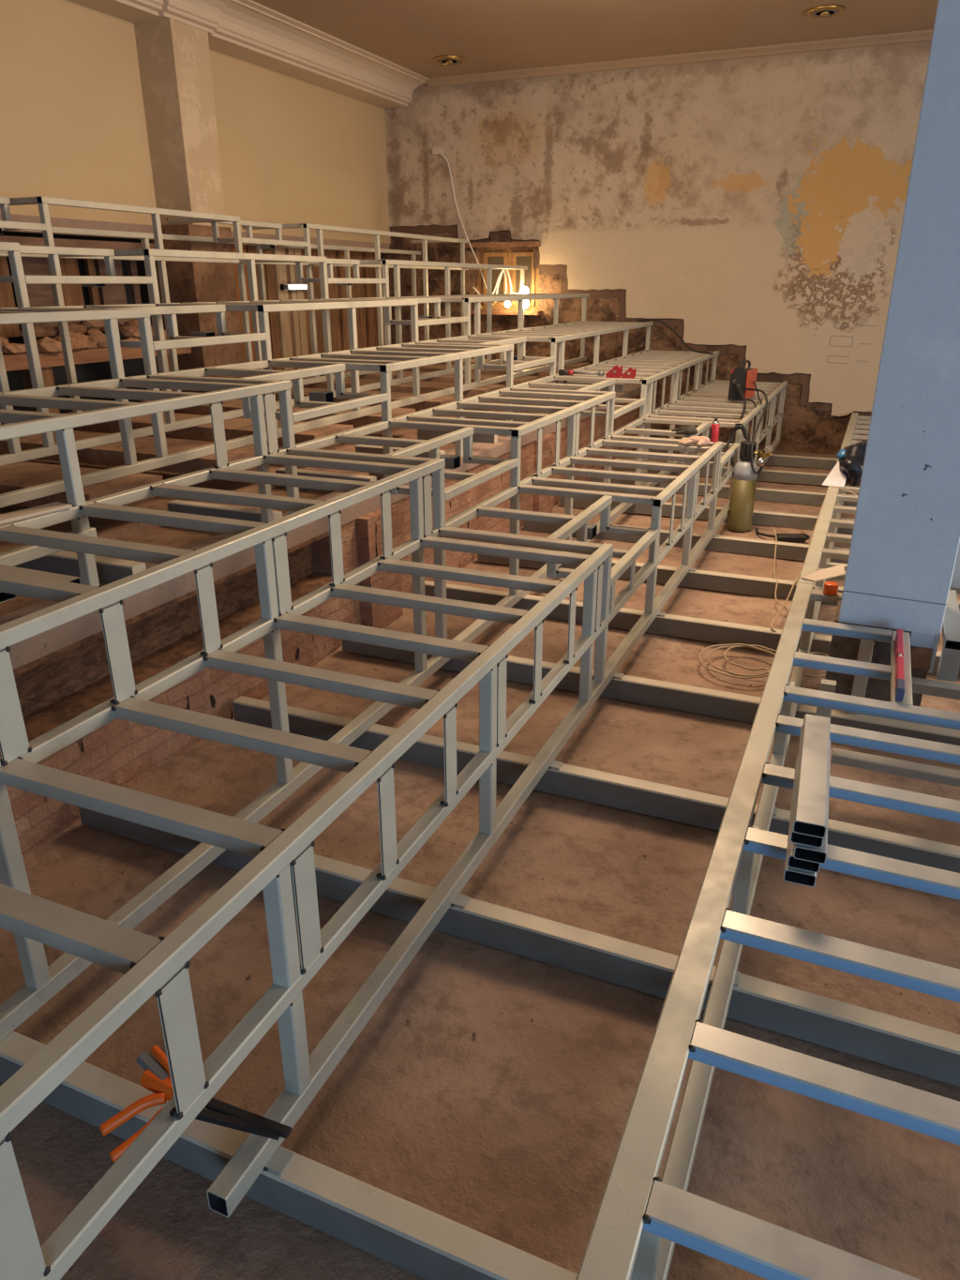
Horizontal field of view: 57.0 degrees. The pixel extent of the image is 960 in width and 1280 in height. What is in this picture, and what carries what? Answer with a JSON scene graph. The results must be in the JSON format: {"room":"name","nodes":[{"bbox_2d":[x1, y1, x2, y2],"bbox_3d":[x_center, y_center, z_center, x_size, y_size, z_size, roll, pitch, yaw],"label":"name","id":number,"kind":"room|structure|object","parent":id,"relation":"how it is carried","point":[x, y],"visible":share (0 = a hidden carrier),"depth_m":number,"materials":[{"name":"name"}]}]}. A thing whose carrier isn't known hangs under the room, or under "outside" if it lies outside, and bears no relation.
{"room":"auditorium under construction","nodes":[
{"label":"auditorium under construction","id":0,"kind":"room"},
{"bbox_2d":[0,256,141,337],"bbox_3d":[-5.456,-1.866,4.720,0.050,0.800,9.970,9,24,22],"label":"planks","id":1,"kind":"object","parent":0,"point":[38,294],"visible":0.29,"depth_m":8.16,"materials":[{"name":"brown wood"}]},
{"bbox_2d":[0,231,367,424],"bbox_3d":[-4.784,-2.403,6.851,0.050,1.800,15.500,9,24,22],"label":"wall","id":2,"kind":"structure","parent":0,"point":[134,367],"depth_m":8.80,"materials":[{"name":"brown brick"}]},
{"bbox_2d":[0,0,391,243],"bbox_3d":[-4.722,-3.947,5.641,0.300,2.030,16.550,9,24,22],"label":"wall","id":3,"kind":"structure","parent":0,"point":[73,124],"depth_m":8.42,"materials":[{"name":"paint"}]},
{"bbox_2d":[134,18,226,226],"bbox_3d":[-2.929,-5.027,8.686,0.440,1.750,0.520,9,24,22],"label":"column","id":4,"kind":"structure","parent":3,"relation":"attached to","point":[173,56],"depth_m":8.50,"materials":[{"name":"paint"}]},
{"bbox_2d":[0,212,390,253],"bbox_3d":[-4.450,-3.011,6.420,0.200,0.290,15.450,9,24,22],"label":"trim","id":5,"kind":"structure","parent":3,"relation":"attached to","point":[54,221],"depth_m":8.24,"materials":[{"name":"wood"}]},
{"bbox_2d":[67,0,428,108],"bbox_3d":[-4.240,-4.629,5.075,0.820,0.302,16.440,9,24,22],"label":"crown molding","id":6,"kind":"structure","parent":3,"relation":"attached to","point":[249,31],"depth_m":9.50,"materials":[{"name":"beige paint"}]},
{"bbox_2d":[150,224,243,392],"bbox_3d":[-2.947,-3.387,9.327,0.500,1.770,0.650,9,24,22],"label":"wall pier","id":7,"kind":"object","parent":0,"point":[188,281],"visible":0.5,"depth_m":9.05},
{"bbox_2d":[232,244,378,370],"bbox_3d":[-2.293,-4.302,11.566,0.113,1.530,4.108,9,24,22],"label":"planks","id":8,"kind":"object","parent":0,"point":[290,331],"visible":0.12,"depth_m":11.54,"materials":[{"name":"brown wood"}]},
{"bbox_2d":[280,284,307,289],"bbox_3d":[-2.311,-4.455,11.155,0.100,0.070,0.560,9,24,22],"label":"lamp","id":9,"kind":"object","parent":8,"relation":"attached to","point":[282,286],"visible":0.69,"depth_m":11.05,"materials":[{"name":"white plastic"}]},
{"bbox_2d":[0,380,617,616],"bbox_3d":[-2.776,-1.249,6.437,4.580,0.050,15.600,9,24,22],"label":"brick step","id":10,"kind":"structure","parent":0,"point":[158,503],"depth_m":5.22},
{"bbox_2d":[15,544,146,583],"bbox_3d":[-1.831,-0.328,4.039,0.720,0.120,0.080,9,24,22],"label":"bearer","id":11,"kind":"object","parent":10,"relation":"on","point":[110,570],"visible":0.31,"depth_m":3.99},
{"bbox_2d":[0,461,162,507],"bbox_3d":[-3.057,-0.971,5.217,2.550,0.104,0.530,9,24,22],"label":"plank","id":12,"kind":"object","parent":10,"relation":"on","point":[19,475],"visible":0.5,"depth_m":4.83,"materials":[{"name":"brown wood"}]},
{"bbox_2d":[0,241,527,466],"bbox_3d":[-2.462,-2.323,6.797,0.912,1.218,13.600,9,24,22],"label":"frame","id":13,"kind":"object","parent":12,"relation":"on","point":[14,250],"visible":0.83,"depth_m":6.26,"materials":[{"name":"metal"}]},
{"bbox_2d":[519,283,528,293],"bbox_3d":[0.612,-4.834,12.197,0.124,0.162,0.124,9,24,22],"label":"work lamp","id":14,"kind":"object","parent":13,"relation":"on","point":[524,290],"visible":0.75,"depth_m":12.16,"materials":[{"name":"white"}]},
{"bbox_2d":[523,300,528,308],"bbox_3d":[0.612,-4.685,12.258,0.140,0.176,0.140,9,24,22],"label":"work lamp","id":15,"kind":"object","parent":13,"relation":"on","point":[525,302],"visible":0.48,"depth_m":12.21,"materials":[{"name":"white"}]},
{"bbox_2d":[2,346,191,413],"bbox_3d":[-4.951,-1.032,4.750,0.240,0.570,9.850,9,24,22],"label":"trestle","id":16,"kind":"object","parent":10,"relation":"on","point":[12,362],"visible":0.21,"depth_m":7.43,"materials":[{"name":"brown wood"}]},
{"bbox_2d":[0,317,180,355],"bbox_3d":[-5.008,-1.500,4.838,0.778,0.346,9.523,9,24,22],"label":"rubble","id":17,"kind":"object","parent":16,"relation":"on","point":[128,328],"visible":0.66,"depth_m":7.76,"materials":[{"name":"stone"}]},
{"bbox_2d":[0,430,268,473],"bbox_3d":[-2.647,-1.325,6.093,2.550,0.104,0.530,9,24,22],"label":"plank","id":18,"kind":"object","parent":10,"relation":"on","point":[111,454],"visible":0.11,"depth_m":5.78,"materials":[{"name":"brown wood"}]},
{"bbox_2d":[66,410,353,449],"bbox_3d":[-2.237,-1.679,6.969,2.550,0.104,0.530,9,24,22],"label":"plank","id":19,"kind":"object","parent":10,"relation":"on","point":[238,427],"visible":0.29,"depth_m":6.70,"materials":[{"name":"brown wood"}]},
{"bbox_2d":[0,293,589,508],"bbox_3d":[-1.636,-2.028,6.529,0.912,0.870,13.600,9,24,22],"label":"frame","id":20,"kind":"object","parent":19,"relation":"on","point":[110,314],"visible":0.91,"depth_m":5.72,"materials":[{"name":"metal"}]},
{"bbox_2d":[167,499,282,522],"bbox_3d":[-1.421,-0.682,4.915,0.720,0.120,0.080,9,24,22],"label":"bearer","id":21,"kind":"object","parent":10,"relation":"on","point":[176,505],"visible":0.5,"depth_m":4.88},
{"bbox_2d":[0,195,468,424],"bbox_3d":[-3.234,-2.570,7.058,0.794,1.652,13.600,9,24,22],"label":"frame","id":22,"kind":"object","parent":10,"relation":"on","point":[45,227],"visible":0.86,"depth_m":8.23,"materials":[{"name":"metal"}]},
{"bbox_2d":[139,398,415,427],"bbox_3d":[-1.831,-2.029,7.837,2.550,0.104,0.530,9,24,22],"label":"plank","id":23,"kind":"object","parent":10,"relation":"on","point":[233,404],"visible":0.14,"depth_m":7.55,"materials":[{"name":"brown wood"}]},
{"bbox_2d":[275,467,376,492],"bbox_3d":[-1.011,-1.036,5.791,0.720,0.120,0.080,9,24,22],"label":"bearer","id":24,"kind":"object","parent":10,"relation":"on","point":[307,473],"visible":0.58,"depth_m":5.74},
{"bbox_2d":[274,387,465,411],"bbox_3d":[-1.421,-2.383,8.713,2.550,0.104,0.530,9,24,22],"label":"plank","id":25,"kind":"object","parent":10,"relation":"on","point":[395,396],"visible":0.14,"depth_m":8.29,"materials":[{"name":"brown wood"}]},
{"bbox_2d":[288,376,505,398],"bbox_3d":[-1.011,-2.737,9.589,2.550,0.104,0.530,9,24,22],"label":"plank","id":26,"kind":"object","parent":10,"relation":"on","point":[426,387],"visible":0.29,"depth_m":9.27,"materials":[{"name":"brown wood"}]},
{"bbox_2d":[355,444,445,457],"bbox_3d":[-0.605,-1.386,6.659,0.720,0.120,0.080,9,24,22],"label":"bearer","id":27,"kind":"object","parent":10,"relation":"on","point":[361,448],"visible":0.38,"depth_m":6.68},
{"bbox_2d":[324,369,538,388],"bbox_3d":[-0.605,-3.088,10.457,2.550,0.104,0.530,9,24,22],"label":"plank","id":28,"kind":"object","parent":10,"relation":"on","point":[448,378],"visible":0.29,"depth_m":10.19,"materials":[{"name":"brown wood"}]},
{"bbox_2d":[417,429,497,443],"bbox_3d":[-0.195,-1.740,7.535,0.720,0.120,0.080,9,24,22],"label":"bearer","id":29,"kind":"object","parent":10,"relation":"on","point":[422,434],"visible":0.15,"depth_m":7.52,"materials":[{"name":"grey metal"}]},
{"bbox_2d":[403,363,557,378],"bbox_3d":[-0.199,-3.438,11.324,2.550,0.104,0.530,9,24,22],"label":"plank","id":30,"kind":"object","parent":10,"relation":"on","point":[429,368],"visible":0.14,"depth_m":10.97,"materials":[{"name":"brown wood"}]},
{"bbox_2d":[466,417,531,421],"bbox_3d":[0.215,-2.094,8.411,0.720,0.120,0.080,9,24,22],"label":"bearer","id":31,"kind":"object","parent":10,"relation":"on","point":[466,417],"visible":0.08,"depth_m":8.40,"materials":[{"name":"grey metal"}]},
{"bbox_2d":[434,359,589,369],"bbox_3d":[0.207,-3.789,12.192,2.550,0.104,0.530,9,24,22],"label":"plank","id":32,"kind":"object","parent":10,"relation":"on","point":[576,365],"visible":0.14,"depth_m":11.72,"materials":[{"name":"brown wood"}]},
{"bbox_2d":[515,404,564,412],"bbox_3d":[0.621,-2.445,9.279,0.720,0.120,0.080,9,24,22],"label":"bearer","id":33,"kind":"object","parent":10,"relation":"on","point":[519,404],"visible":0.02,"depth_m":9.29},
{"bbox_2d":[566,380,624,391],"bbox_3d":[1.433,-3.146,11.014,0.720,0.120,0.080,9,24,22],"label":"bearer","id":34,"kind":"object","parent":10,"relation":"on","point":[619,387],"visible":0.31,"depth_m":10.93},
{"bbox_2d":[6,388,654,858],"bbox_3d":[-0.722,-0.460,5.766,0.280,0.800,15.550,9,24,22],"label":"brick step","id":35,"kind":"structure","parent":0,"point":[121,752],"depth_m":5.05,"materials":[{"name":"brown brick"}]},
{"bbox_2d":[0,530,332,756],"bbox_3d":[-2.391,0.731,2.178,0.220,0.320,7.300,9,24,22],"label":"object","id":36,"kind":"object","parent":35,"relation":"in","point":[54,688],"visible":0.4,"depth_m":4.08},
{"bbox_2d":[0,381,654,669],"bbox_3d":[-0.800,-0.885,5.630,0.310,0.090,15.550,9,24,22],"label":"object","id":37,"kind":"structure","parent":35,"relation":"on","point":[22,653],"depth_m":4.25,"materials":[{"name":"concrete"}]},
{"bbox_2d":[0,321,653,587],"bbox_3d":[-0.809,-1.615,6.309,0.914,0.776,13.600,9,24,22],"label":"frame","id":38,"kind":"object","parent":37,"relation":"on","point":[254,384],"visible":0.94,"depth_m":4.70,"materials":[{"name":"metal"}]},
{"bbox_2d":[0,591,16,603],"bbox_3d":[-2.447,-0.294,3.171,2.080,0.036,0.070,9,24,22],"label":"tube","id":39,"kind":"object","parent":38,"relation":"on","point":[4,596],"visible":0.45,"depth_m":2.82,"materials":[{"name":"metal"}]},
{"bbox_2d":[0,501,72,525],"bbox_3d":[-1.778,-0.461,3.332,0.100,0.014,0.474,12,25,28],"label":"board offcut","id":40,"kind":"object","parent":38,"relation":"on","point":[39,510],"visible":1,"depth_m":3.39,"materials":[{"name":"beige paint"}]},
{"bbox_2d":[0,564,81,584],"bbox_3d":[-2.333,-0.341,3.287,2.190,0.036,0.070,9,24,22],"label":"tube","id":41,"kind":"object","parent":38,"relation":"on","point":[7,568],"visible":0.29,"depth_m":2.93,"materials":[{"name":"metal"}]},
{"bbox_2d":[369,472,384,481],"bbox_3d":[-0.643,-1.151,6.008,0.120,0.120,0.250,8,23,19],"label":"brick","id":42,"kind":"object","parent":37,"relation":"on","point":[379,476],"visible":0.08,"depth_m":5.90,"materials":[{"name":"brown brick"}]},
{"bbox_2d":[527,411,549,414],"bbox_3d":[0.558,-2.160,8.506,0.120,0.120,0.250,12,25,27],"label":"brick","id":43,"kind":"object","parent":37,"relation":"on","point":[527,412],"visible":0.04,"depth_m":8.41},
{"bbox_2d":[0,447,959,1279],"bbox_3d":[2.683,0.404,4.551,7.320,0.039,15.600,9,24,22],"label":"floor","id":44,"kind":"structure","parent":0,"point":[398,1121],"depth_m":2.76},
{"bbox_2d":[0,1030,577,1279],"bbox_3d":[0.086,1.393,1.909,4.640,0.128,0.078,9,24,22],"label":"bearer","id":45,"kind":"object","parent":44,"relation":"on","point":[428,1244],"visible":0.88,"depth_m":2.06,"materials":[{"name":"grey metal"}]},
{"bbox_2d":[71,541,929,1262],"bbox_3d":[1.087,0.338,4.713,3.793,0.014,7.372,9,24,22],"label":"crumbs","id":46,"kind":"object","parent":44,"relation":"on","point":[408,1020],"visible":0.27,"depth_m":3.36,"materials":[{"name":"brick"}]},
{"bbox_2d":[78,806,959,1086],"bbox_3d":[0.502,1.034,2.798,4.640,0.128,0.078,9,24,22],"label":"bearer","id":47,"kind":"object","parent":44,"relation":"on","point":[922,1049],"visible":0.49,"depth_m":2.78,"materials":[{"name":"grey metal"}]},
{"bbox_2d":[0,379,787,1279],"bbox_3d":[0.847,-0.704,5.915,0.914,0.779,13.620,9,24,22],"label":"frame","id":48,"kind":"object","parent":47,"relation":"on","point":[149,965],"visible":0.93,"depth_m":2.45,"materials":[{"name":"metal"}]},
{"bbox_2d":[98,1045,291,1162],"bbox_3d":[-0.682,1.161,2.117,0.476,0.107,0.250,8,23,20],"label":"tool","id":49,"kind":"object","parent":48,"relation":"on","point":[156,1078],"visible":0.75,"depth_m":2.13,"materials":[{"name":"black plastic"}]},
{"bbox_2d":[671,425,697,435],"bbox_3d":[1.683,-1.740,7.321,0.167,0.066,0.255,-5,23,-13],"label":"glove","id":50,"kind":"object","parent":48,"relation":"on","point":[687,429],"visible":1,"depth_m":7.24,"materials":[{"name":"fabric"}]},
{"bbox_2d":[677,436,709,445],"bbox_3d":[1.667,-1.550,6.871,0.245,0.063,0.161,3,22,6],"label":"glove","id":51,"kind":"object","parent":48,"relation":"on","point":[695,440],"visible":1,"depth_m":6.85,"materials":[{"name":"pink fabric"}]},
{"bbox_2d":[709,418,720,442],"bbox_3d":[1.869,-1.672,7.032,0.066,0.184,0.064,9,24,22],"label":"spray can","id":52,"kind":"object","parent":48,"relation":"on","point":[715,429],"visible":0.99,"depth_m":7.01,"materials":[{"name":"red metal"}]},
{"bbox_2d":[730,424,749,466],"bbox_3d":[2.329,-1.736,8.002,0.160,0.420,0.133,-16,27,-34],"label":"torch","id":53,"kind":"object","parent":48,"relation":"hanging from","point":[739,427],"visible":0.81,"depth_m":7.95,"materials":[{"name":"black plastic"}]},
{"bbox_2d":[232,695,959,873],"bbox_3d":[0.898,0.692,3.645,4.640,0.128,0.078,9,24,22],"label":"bearer","id":54,"kind":"object","parent":44,"relation":"on","point":[702,809],"visible":0.65,"depth_m":3.74,"materials":[{"name":"grey metal"}]},
{"bbox_2d":[341,639,959,745],"bbox_3d":[1.308,0.338,4.521,4.640,0.128,0.078,9,24,22],"label":"bearer","id":55,"kind":"object","parent":44,"relation":"on","point":[723,704],"visible":0.52,"depth_m":4.59,"materials":[{"name":"grey metal"}]},
{"bbox_2d":[575,412,959,1279],"bbox_3d":[3.221,-0.423,5.729,2.028,0.471,12.200,9,24,22],"label":"frame","id":56,"kind":"object","parent":55,"relation":"on","point":[641,1215],"visible":0.8,"depth_m":2.17,"materials":[{"name":"metal"}]},
{"bbox_2d":[783,756,816,887],"bbox_3d":[0.991,0.532,2.696,0.082,0.038,0.671,8,23,19],"label":"tube","id":57,"kind":"object","parent":56,"relation":"on","point":[805,878],"visible":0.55,"depth_m":2.44,"materials":[{"name":"grey metal"}]},
{"bbox_2d":[787,755,820,873],"bbox_3d":[0.997,0.493,2.685,0.082,0.038,0.659,8,23,19],"label":"tube","id":58,"kind":"object","parent":57,"relation":"on","point":[793,863],"visible":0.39,"depth_m":2.42,"materials":[{"name":"grey metal"}]},
{"bbox_2d":[793,739,830,864],"bbox_3d":[1.006,0.460,2.660,0.082,0.038,0.671,8,23,19],"label":"tube","id":59,"kind":"object","parent":58,"relation":"on","point":[809,853],"visible":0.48,"depth_m":2.39,"materials":[{"name":"grey metal"}]},
{"bbox_2d":[790,725,823,847],"bbox_3d":[0.994,0.419,2.656,0.082,0.038,0.659,8,23,19],"label":"tube","id":60,"kind":"object","parent":59,"relation":"on","point":[799,838],"visible":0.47,"depth_m":2.41,"materials":[{"name":"grey metal"}]},
{"bbox_2d":[792,713,830,838],"bbox_3d":[0.995,0.385,2.635,0.082,0.038,0.671,8,23,19],"label":"tube","id":61,"kind":"object","parent":60,"relation":"on","point":[811,803],"visible":1,"depth_m":2.54,"materials":[{"name":"grey metal"}]},
{"bbox_2d":[801,563,844,581],"bbox_3d":[1.955,-0.379,4.964,0.363,0.026,0.093,-13,25,-28],"label":"plate","id":62,"kind":"object","parent":56,"relation":"on","point":[837,570],"visible":1,"depth_m":4.96,"materials":[{"name":"beige paint"}]},
{"bbox_2d":[823,581,839,595],"bbox_3d":[1.850,-0.272,4.662,0.072,0.056,0.072,9,24,22],"label":"tape roll","id":63,"kind":"object","parent":56,"relation":"on","point":[831,588],"visible":1,"depth_m":4.64,"materials":[{"name":"orange plastic"}]},
{"bbox_2d":[822,439,867,487],"bbox_3d":[3.097,-1.440,7.283,0.328,0.379,0.666,15,26,33],"label":"plastic bag","id":64,"kind":"object","parent":56,"relation":"on","point":[848,471],"visible":0.76,"depth_m":7.16,"materials":[{"name":"black plastic"}]},
{"bbox_2d":[895,628,904,702],"bbox_3d":[1.782,0.095,3.754,0.028,0.057,0.700,9,24,22],"label":"spirit level","id":65,"kind":"object","parent":56,"relation":"on","point":[899,641],"visible":1,"depth_m":3.65,"materials":[{"name":"red plastic"}]},
{"bbox_2d":[936,589,959,681],"bbox_3d":[2.335,-0.034,4.419,0.085,0.212,0.800,9,24,22],"label":"stub","id":66,"kind":"object","parent":56,"relation":"attached to","point":[949,665],"visible":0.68,"depth_m":4.13,"materials":[{"name":"grey metal"}]},
{"bbox_2d":[950,542,959,588],"bbox_3d":[2.584,-0.446,4.724,0.100,0.333,0.080,9,24,22],"label":"upright","id":67,"kind":"object","parent":56,"relation":"on","point":[956,580],"visible":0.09,"depth_m":4.73,"materials":[{"name":"grey metal"}]},
{"bbox_2d":[523,520,849,563],"bbox_3d":[2.534,-0.721,7.141,4.640,0.128,0.078,9,24,22],"label":"bearer","id":68,"kind":"object","parent":44,"relation":"on","point":[717,543],"visible":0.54,"depth_m":7.29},
{"bbox_2d":[424,580,959,677],"bbox_3d":[1.718,-0.016,5.397,4.640,0.128,0.078,9,24,22],"label":"bearer","id":69,"kind":"object","parent":44,"relation":"on","point":[664,624],"visible":0.43,"depth_m":5.56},
{"bbox_2d":[559,496,854,533],"bbox_3d":[2.944,-1.074,8.017,4.640,0.128,0.078,9,24,22],"label":"bearer","id":70,"kind":"object","parent":44,"relation":"on","point":[760,518],"visible":0.22,"depth_m":8.14,"materials":[{"name":"grey metal"}]},
{"bbox_2d":[477,554,959,609],"bbox_3d":[2.124,-0.366,6.265,4.640,0.128,0.078,9,24,22],"label":"bearer","id":71,"kind":"object","parent":44,"relation":"on","point":[760,586],"visible":0.48,"depth_m":6.39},
{"bbox_2d":[773,528,787,609],"bbox_3d":[2.244,-0.579,6.715,0.076,0.092,1.845,5,23,13],"label":"cable","id":72,"kind":"object","parent":71,"relation":"on","point":[777,601],"visible":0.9,"depth_m":6.63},
{"bbox_2d":[589,477,857,507],"bbox_3d":[3.349,-1.425,8.885,4.640,0.128,0.078,9,24,22],"label":"bearer","id":73,"kind":"object","parent":44,"relation":"on","point":[810,498],"visible":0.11,"depth_m":9.00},
{"bbox_2d":[635,448,837,469],"bbox_3d":[4.161,-2.126,10.620,4.640,0.128,0.078,9,24,22],"label":"bearer","id":74,"kind":"object","parent":44,"relation":"on","point":[775,459],"visible":0.15,"depth_m":10.71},
{"bbox_2d":[0,349,719,1040],"bbox_3d":[0.021,-0.999,6.182,0.914,1.127,13.620,9,24,22],"label":"frame","id":75,"kind":"object","parent":74,"relation":"on","point":[43,982],"visible":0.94,"depth_m":3.54,"materials":[{"name":"metal"}]},
{"bbox_2d":[558,369,604,376],"bbox_3d":[0.971,-2.554,8.455,0.441,0.055,0.059,7,23,18],"label":"tool","id":76,"kind":"object","parent":75,"relation":"on","point":[561,371],"visible":1,"depth_m":8.46,"materials":[{"name":"grey metal"}]},
{"bbox_2d":[605,364,622,377],"bbox_3d":[1.262,-2.524,8.301,0.154,0.116,0.030,9,24,22],"label":"magnet","id":77,"kind":"object","parent":75,"relation":"on","point":[616,371],"visible":1,"depth_m":8.29,"materials":[{"name":"red metal"}]},
{"bbox_2d":[621,366,636,378],"bbox_3d":[1.391,-2.495,8.253,0.132,0.100,0.030,9,24,22],"label":"magnet","id":78,"kind":"object","parent":75,"relation":"on","point":[630,373],"visible":1,"depth_m":8.24,"materials":[{"name":"red metal"}]},
{"bbox_2d":[637,318,713,354],"bbox_3d":[2.561,-3.926,11.412,0.194,0.391,1.282,-17,27,-35],"label":"cable","id":79,"kind":"object","parent":75,"relation":"on","point":[656,320],"visible":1,"depth_m":11.51,"materials":[{"name":"rubber"}]},
{"bbox_2d":[614,458,859,486],"bbox_3d":[3.755,-1.775,9.752,4.640,0.128,0.078,9,24,22],"label":"bearer","id":80,"kind":"object","parent":44,"relation":"on","point":[772,475],"visible":0.32,"depth_m":9.88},
{"bbox_2d":[727,387,772,532],"bbox_3d":[2.625,-1.865,8.730,0.308,1.071,2.341,5,22,12],"label":"gas cylinder","id":81,"kind":"object","parent":44,"relation":"on","point":[745,476],"visible":0.98,"depth_m":7.80,"materials":[{"name":"green paint"}]},
{"bbox_2d":[722,360,762,451],"bbox_3d":[2.619,-2.315,8.773,0.353,0.730,2.458,6,23,15],"label":"machine","id":82,"kind":"object","parent":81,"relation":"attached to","point":[741,378],"visible":0.84,"depth_m":9.48,"materials":[{"name":"red plastic"}]},
{"bbox_2d":[698,486,857,678],"bbox_3d":[2.123,-0.507,5.998,0.762,0.527,2.948,9,24,22],"label":"cable coil","id":83,"kind":"object","parent":44,"relation":"on","point":[775,617],"visible":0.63,"depth_m":5.23,"materials":[{"name":"beige rubber"}]},
{"bbox_2d":[755,527,809,542],"bbox_3d":[2.576,-0.920,7.692,0.247,0.079,0.538,-18,28,-38],"label":"block","id":84,"kind":"object","parent":44,"relation":"on","point":[782,537],"visible":0.97,"depth_m":7.55,"materials":[{"name":"black plastic"}]},
{"bbox_2d":[251,0,938,77],"bbox_3d":[1.178,-3.999,2.947,13.200,0.130,16.700,9,24,22],"label":"ceiling","id":85,"kind":"structure","parent":0,"point":[491,36],"depth_m":9.43,"materials":[{"name":"paint"}]},
{"bbox_2d":[434,55,465,64],"bbox_3d":[-0.373,-7.064,10.782,0.380,0.045,0.380,9,24,22],"label":"ceiling light","id":86,"kind":"object","parent":85,"relation":"in","point":[442,59],"visible":1,"depth_m":10.72,"materials":[{"name":"gold metal"}]},
{"bbox_2d":[806,4,844,17],"bbox_3d":[3.462,-6.294,8.864,0.360,0.045,0.360,9,24,22],"label":"ceiling light","id":87,"kind":"object","parent":85,"relation":"in","point":[823,10],"visible":1,"depth_m":8.81,"materials":[{"name":"gold metal"}]},
{"bbox_2d":[380,232,872,454],"bbox_3d":[4.015,-4.705,11.063,12.200,4.700,0.250,9,24,22],"label":"wall","id":88,"kind":"structure","parent":0,"point":[819,431],"depth_m":12.24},
{"bbox_2d":[470,247,542,315],"bbox_3d":[0.404,-5.058,12.457,1.020,0.880,0.350,9,24,22],"label":"window","id":89,"kind":"structure","parent":88,"relation":"in","point":[504,256],"depth_m":12.48,"materials":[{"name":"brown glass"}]},
{"bbox_2d":[472,269,515,308],"bbox_3d":[0.225,-4.904,12.329,0.712,0.537,0.052,9,24,22],"label":"cable bundle","id":90,"kind":"object","parent":89,"relation":"hanging from","point":[497,284],"visible":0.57,"depth_m":12.25,"materials":[{"name":"white plastic"}]},
{"bbox_2d":[504,301,511,307],"bbox_3d":[0.388,-4.738,12.411,0.090,0.131,0.090,9,24,22],"label":"work lamp","id":91,"kind":"object","parent":89,"relation":"on","point":[507,304],"visible":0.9,"depth_m":12.39,"materials":[{"name":"white"}]},
{"bbox_2d":[384,40,932,416],"bbox_3d":[4.095,-4.886,10.785,11.900,4.156,0.045,9,24,22],"label":"wall","id":92,"kind":"structure","parent":0,"point":[759,203],"depth_m":11.15,"materials":[{"name":"paint"}]},
{"bbox_2d":[15,381,592,566],"bbox_3d":[-1.391,-0.958,5.907,0.040,0.220,15.600,9,24,22],"label":"trim","id":93,"kind":"structure","parent":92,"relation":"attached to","point":[134,528],"depth_m":4.83,"materials":[{"name":"brown wood"}]},
{"bbox_2d":[432,147,486,288],"bbox_3d":[-0.268,-5.850,12.301,0.905,1.814,0.073,14,26,31],"label":"hanging cable","id":94,"kind":"object","parent":92,"relation":"hanging from","point":[437,150],"visible":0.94,"depth_m":12.19,"materials":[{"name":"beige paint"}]},
{"bbox_2d":[465,240,541,247],"bbox_3d":[0.316,-5.494,12.281,1.120,0.060,0.120,9,24,22],"label":"trim","id":95,"kind":"structure","parent":92,"relation":"attached to","point":[531,243],"depth_m":12.22,"materials":[{"name":"brown wood"}]},
{"bbox_2d":[390,224,832,411],"bbox_3d":[1.585,-4.502,12.134,6.450,2.347,0.031,9,24,22],"label":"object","id":96,"kind":"structure","parent":92,"relation":"attached to","point":[804,379],"depth_m":11.94,"materials":[{"name":"paint"}]},
{"bbox_2d":[425,29,933,87],"bbox_3d":[2.776,-6.932,10.479,7.600,0.090,0.120,9,24,22],"label":"crown molding","id":97,"kind":"structure","parent":92,"relation":"attached to","point":[925,35],"depth_m":10.56,"materials":[{"name":"paint"}]},
{"bbox_2d":[827,318,877,363],"bbox_3d":[4.627,-3.708,10.983,0.523,0.535,0.003,9,24,22],"label":"sketch","id":98,"kind":"object","parent":92,"relation":"attached to","point":[841,319],"visible":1,"depth_m":11.01,"materials":[{"name":"grey paint"}]},
{"bbox_2d":[825,594,927,722],"bbox_3d":[2.032,0.130,4.545,0.450,0.574,0.420,9,24,22],"label":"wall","id":99,"kind":"structure","parent":0,"point":[841,647],"depth_m":4.38,"materials":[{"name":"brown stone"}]},
{"bbox_2d":[910,646,933,669],"bbox_3d":[2.118,0.069,4.260,0.100,0.100,0.115,9,24,22],"label":"wood block","id":100,"kind":"object","parent":99,"relation":"on","point":[921,657],"visible":0.57,"depth_m":4.21,"materials":[{"name":"brown wood"}]},
{"bbox_2d":[838,0,959,673],"bbox_3d":[2.046,-1.934,3.705,0.450,4.270,0.460,9,24,22],"label":"wall column","id":101,"kind":"structure","parent":0,"point":[906,537],"depth_m":3.87,"materials":[{"name":"blue paint"}]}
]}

